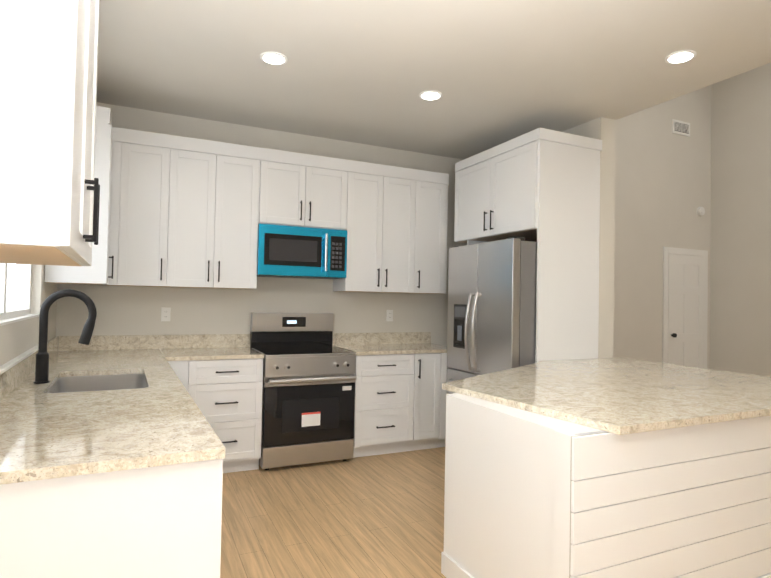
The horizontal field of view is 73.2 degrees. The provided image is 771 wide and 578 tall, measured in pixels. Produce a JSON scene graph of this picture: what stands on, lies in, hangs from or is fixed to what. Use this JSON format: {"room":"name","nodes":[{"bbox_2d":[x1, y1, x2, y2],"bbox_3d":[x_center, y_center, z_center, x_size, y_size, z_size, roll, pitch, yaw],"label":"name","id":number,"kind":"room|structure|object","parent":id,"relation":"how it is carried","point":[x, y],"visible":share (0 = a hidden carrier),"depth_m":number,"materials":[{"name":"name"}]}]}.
{"room":"kitchen","nodes":[
{"label":"kitchen","id":0,"kind":"room"},
{"bbox_2d":[0,264,56,365],"bbox_3d":[-1.105,-0.089,1.014,0.360,2.900,6.681,2,-1,-25],"label":"wall","id":1,"kind":"structure","parent":0,"point":[18,338],"depth_m":3.10,"materials":[{"name":"beige paint"}]},
{"bbox_2d":[0,263,38,325],"bbox_3d":[-1.843,-0.356,2.504,0.183,1.030,1.562,2,-1,-25],"label":"window","id":2,"kind":"structure","parent":1,"relation":"in","point":[11,278],"depth_m":3.02,"materials":[{"name":"white"}]},
{"bbox_2d":[0,0,110,271],"bbox_3d":[-0.965,-0.670,1.338,0.379,1.170,0.821,2,-1,-25],"label":"upper cabinet","id":3,"kind":"object","parent":1,"relation":"attached to","point":[90,194],"depth_m":1.04,"materials":[{"name":"white paint"}]},
{"bbox_2d":[45,112,123,285],"bbox_3d":[-2.105,-0.632,3.637,0.411,1.190,0.464,2,-1,-25],"label":"upper cabinet","id":4,"kind":"object","parent":1,"relation":"attached to","point":[110,276],"depth_m":3.88,"materials":[{"name":"white paint"}]},
{"bbox_2d":[220,447,445,577],"bbox_3d":[2.419,1.512,2.641,8.305,0.100,7.080,2,-1,-25],"label":"floor","id":5,"kind":"structure","parent":0,"point":[378,516],"depth_m":3.21,"materials":[{"name":"brown wood"}]},
{"bbox_2d":[0,289,239,577],"bbox_3d":[-1.501,0.698,2.742,0.840,1.384,3.150,2,-1,-25],"label":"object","id":6,"kind":"structure","parent":5,"relation":"on","point":[120,455],"depth_m":1.52,"materials":[{"name":"white paint"}]},
{"bbox_2d":[0,336,224,484],"bbox_3d":[-1.509,0.429,2.766,0.831,0.145,3.193,2,-1,-25],"label":"countertop","id":7,"kind":"structure","parent":6,"relation":"on","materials":[{"name":"beige stone"}]},
{"bbox_2d":[59,332,446,360],"bbox_3d":[-0.895,0.475,4.426,3.309,0.145,0.659,2,-1,-25],"label":"countertop","id":8,"kind":"structure","parent":6,"relation":"on","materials":[{"name":"beige stone"}]},
{"bbox_2d":[250,312,356,469],"bbox_3d":[-0.717,0.828,4.443,0.756,1.228,0.726,2,-1,-25],"label":"range","id":9,"kind":"object","parent":5,"relation":"on","point":[308,394],"visible":0.94,"depth_m":4.22,"materials":[{"name":"silver metal"}]},
{"bbox_2d":[236,332,449,471],"bbox_3d":[-0.909,0.920,4.407,3.332,1.035,0.690,2,-1,-25],"label":"base cabinet","id":10,"kind":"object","parent":5,"relation":"on","point":[400,398],"depth_m":4.54,"materials":[{"name":"white paint"}]},
{"bbox_2d":[446,237,536,393],"bbox_3d":[1.088,0.547,4.452,0.916,1.857,0.915,2,-1,-25],"label":"refrigerator","id":11,"kind":"object","parent":5,"relation":"on","point":[491,327],"visible":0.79,"depth_m":4.13,"materials":[{"name":"grey metal"}]},
{"bbox_2d":[454,128,601,362],"bbox_3d":[1.185,0.131,4.600,0.688,2.700,1.187,2,-1,-25],"label":"enclosure","id":12,"kind":"object","parent":5,"relation":"on","point":[540,187],"visible":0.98,"depth_m":4.14,"materials":[{"name":"white paint"}]},
{"bbox_2d":[441,385,770,577],"bbox_3d":[1.298,1.005,3.042,2.204,0.889,1.691,2,-1,-25],"label":"kitchen island","id":13,"kind":"object","parent":5,"relation":"on","point":[620,467],"depth_m":2.09,"materials":[{"name":"white paint"}]},
{"bbox_2d":[442,357,770,436],"bbox_3d":[1.353,0.546,3.067,2.155,0.030,1.743,2,-1,-25],"label":"island countertop","id":14,"kind":"structure","parent":13,"relation":"on","point":[607,397],"depth_m":2.56,"materials":[{"name":"beige stone"}]},
{"bbox_2d":[56,85,710,368],"bbox_3d":[1.023,-1.097,5.792,8.305,5.200,0.150,2,-1,-25],"label":"wall","id":15,"kind":"structure","parent":0,"point":[662,182],"depth_m":5.43,"materials":[{"name":"beige paint"}]},
{"bbox_2d":[120,128,179,286],"bbox_3d":[-1.923,-0.619,4.099,0.492,1.190,0.405,2,-1,-25],"label":"upper cabinet","id":16,"kind":"object","parent":15,"relation":"attached to","point":[150,186],"depth_m":4.00,"materials":[{"name":"white paint"}]},
{"bbox_2d":[161,307,170,320],"bbox_3d":[-1.842,0.213,4.348,0.072,0.116,0.009,2,-1,-25],"label":"electrical outlet","id":17,"kind":"object","parent":15,"relation":"attached to","point":[165,314],"visible":1,"depth_m":4.34,"materials":[{"name":"white plastic"}]},
{"bbox_2d":[176,136,263,288],"bbox_3d":[-1.480,-0.606,4.341,0.754,1.190,0.341,2,-1,-25],"label":"upper cabinet","id":18,"kind":"object","parent":15,"relation":"attached to","point":[220,181],"depth_m":4.21,"materials":[{"name":"white paint"}]},
{"bbox_2d":[260,148,351,231],"bbox_3d":[-0.774,-0.860,4.674,0.788,0.640,0.341,2,-1,-25],"label":"upper cabinet","id":19,"kind":"object","parent":15,"relation":"attached to","point":[297,189],"depth_m":4.51,"materials":[{"name":"white paint"}]},
{"bbox_2d":[257,224,346,278],"bbox_3d":[-0.765,-0.319,4.621,0.784,0.430,0.426,2,-1,-25],"label":"over-the-range microwave","id":20,"kind":"object","parent":19,"relation":"attached to","point":[283,251],"visible":1,"depth_m":4.47,"materials":[{"name":"blue metal"}]},
{"bbox_2d":[333,160,423,293],"bbox_3d":[-0.078,-0.565,4.996,0.758,1.190,0.341,2,-1,-25],"label":"upper cabinet","id":21,"kind":"object","parent":15,"relation":"attached to","point":[385,234],"depth_m":4.84,"materials":[{"name":"white paint"}]},
{"bbox_2d":[386,310,392,320],"bbox_3d":[0.044,0.268,5.229,0.072,0.116,0.009,2,-1,-25],"label":"electrical outlet","id":22,"kind":"object","parent":15,"relation":"attached to","point":[389,317],"visible":1,"depth_m":5.23,"materials":[{"name":"white plastic"}]},
{"bbox_2d":[420,171,448,293],"bbox_3d":[0.354,-0.553,5.197,0.432,1.190,0.341,2,-1,-25],"label":"upper cabinet","id":23,"kind":"object","parent":15,"relation":"attached to","point":[433,277],"depth_m":5.08,"materials":[{"name":"white paint"}]},
{"bbox_2d":[672,119,689,136],"bbox_3d":[4.073,-2.217,7.138,0.360,0.190,0.018,2,-1,-25],"label":"air vent","id":24,"kind":"object","parent":15,"relation":"in","point":[680,127],"visible":1,"depth_m":7.12,"materials":[{"name":"white plastic"}]},
{"bbox_2d":[662,247,707,367],"bbox_3d":[4.122,0.517,7.125,0.910,2.145,0.020,2,-1,-25],"label":"door frame","id":25,"kind":"structure","parent":15,"relation":"attached to","point":[680,251],"depth_m":7.01,"materials":[{"name":"white wood"}]},
{"bbox_2d":[668,254,703,367],"bbox_3d":[4.134,0.558,7.096,0.732,2.048,0.077,2,-1,-25],"label":"room door","id":26,"kind":"structure","parent":15,"relation":"in","point":[685,307],"depth_m":7.11,"materials":[{"name":"white wood"}]},
{"bbox_2d":[697,207,704,215],"bbox_3d":[4.429,-1.092,7.274,0.120,0.120,0.046,2,-1,-25],"label":"smoke detector","id":27,"kind":"object","parent":15,"relation":"attached to","point":[700,211],"visible":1,"depth_m":7.26,"materials":[{"name":"white plastic"}]},
{"bbox_2d":[97,0,770,159],"bbox_3d":[0.605,-1.550,1.832,4.174,0.120,6.680,2,-1,-25],"label":"ceiling","id":28,"kind":"structure","parent":0,"point":[493,72],"depth_m":3.33,"materials":[{"name":"paint"}]},
{"bbox_2d":[260,52,286,64],"bbox_3d":[-0.716,-1.478,3.328,0.170,0.011,0.170,2,-1,-25],"label":"recessed light","id":29,"kind":"object","parent":28,"relation":"in","point":[274,58],"visible":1,"depth_m":3.31,"materials":[{"name":"white plastic"}]},
{"bbox_2d":[419,90,441,99],"bbox_3d":[0.338,-1.446,3.881,0.170,0.011,0.170,2,-1,-25],"label":"recessed light","id":30,"kind":"object","parent":28,"relation":"in","point":[430,95],"visible":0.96,"depth_m":3.86,"materials":[{"name":"white plastic"}]},
{"bbox_2d":[665,50,696,63],"bbox_3d":[1.823,-1.432,3.206,0.170,0.011,0.170,2,-1,-25],"label":"recessed light","id":31,"kind":"object","parent":28,"relation":"in","point":[681,56],"visible":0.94,"depth_m":3.19,"materials":[{"name":"white plastic"}]},
{"bbox_2d":[563,117,615,357],"bbox_3d":[1.498,-1.105,5.030,0.170,5.200,1.629,2,-1,-25],"label":"wall","id":32,"kind":"structure","parent":0,"point":[603,129],"depth_m":4.28,"materials":[{"name":"beige paint"}]},
{"bbox_2d":[601,50,770,119],"bbox_3d":[2.918,-1.503,2.012,0.170,0.120,5.049,2,-1,-25],"label":"soffit","id":33,"kind":"structure","parent":0,"point":[728,72],"depth_m":3.62,"materials":[{"name":"paint"}]},
{"bbox_2d":[710,63,770,376],"bbox_3d":[6.117,-1.031,4.401,0.150,5.200,6.680,2,-1,-25],"label":"wall","id":34,"kind":"structure","parent":0,"point":[740,290],"depth_m":7.01,"materials":[{"name":"beige paint"}]}
]}

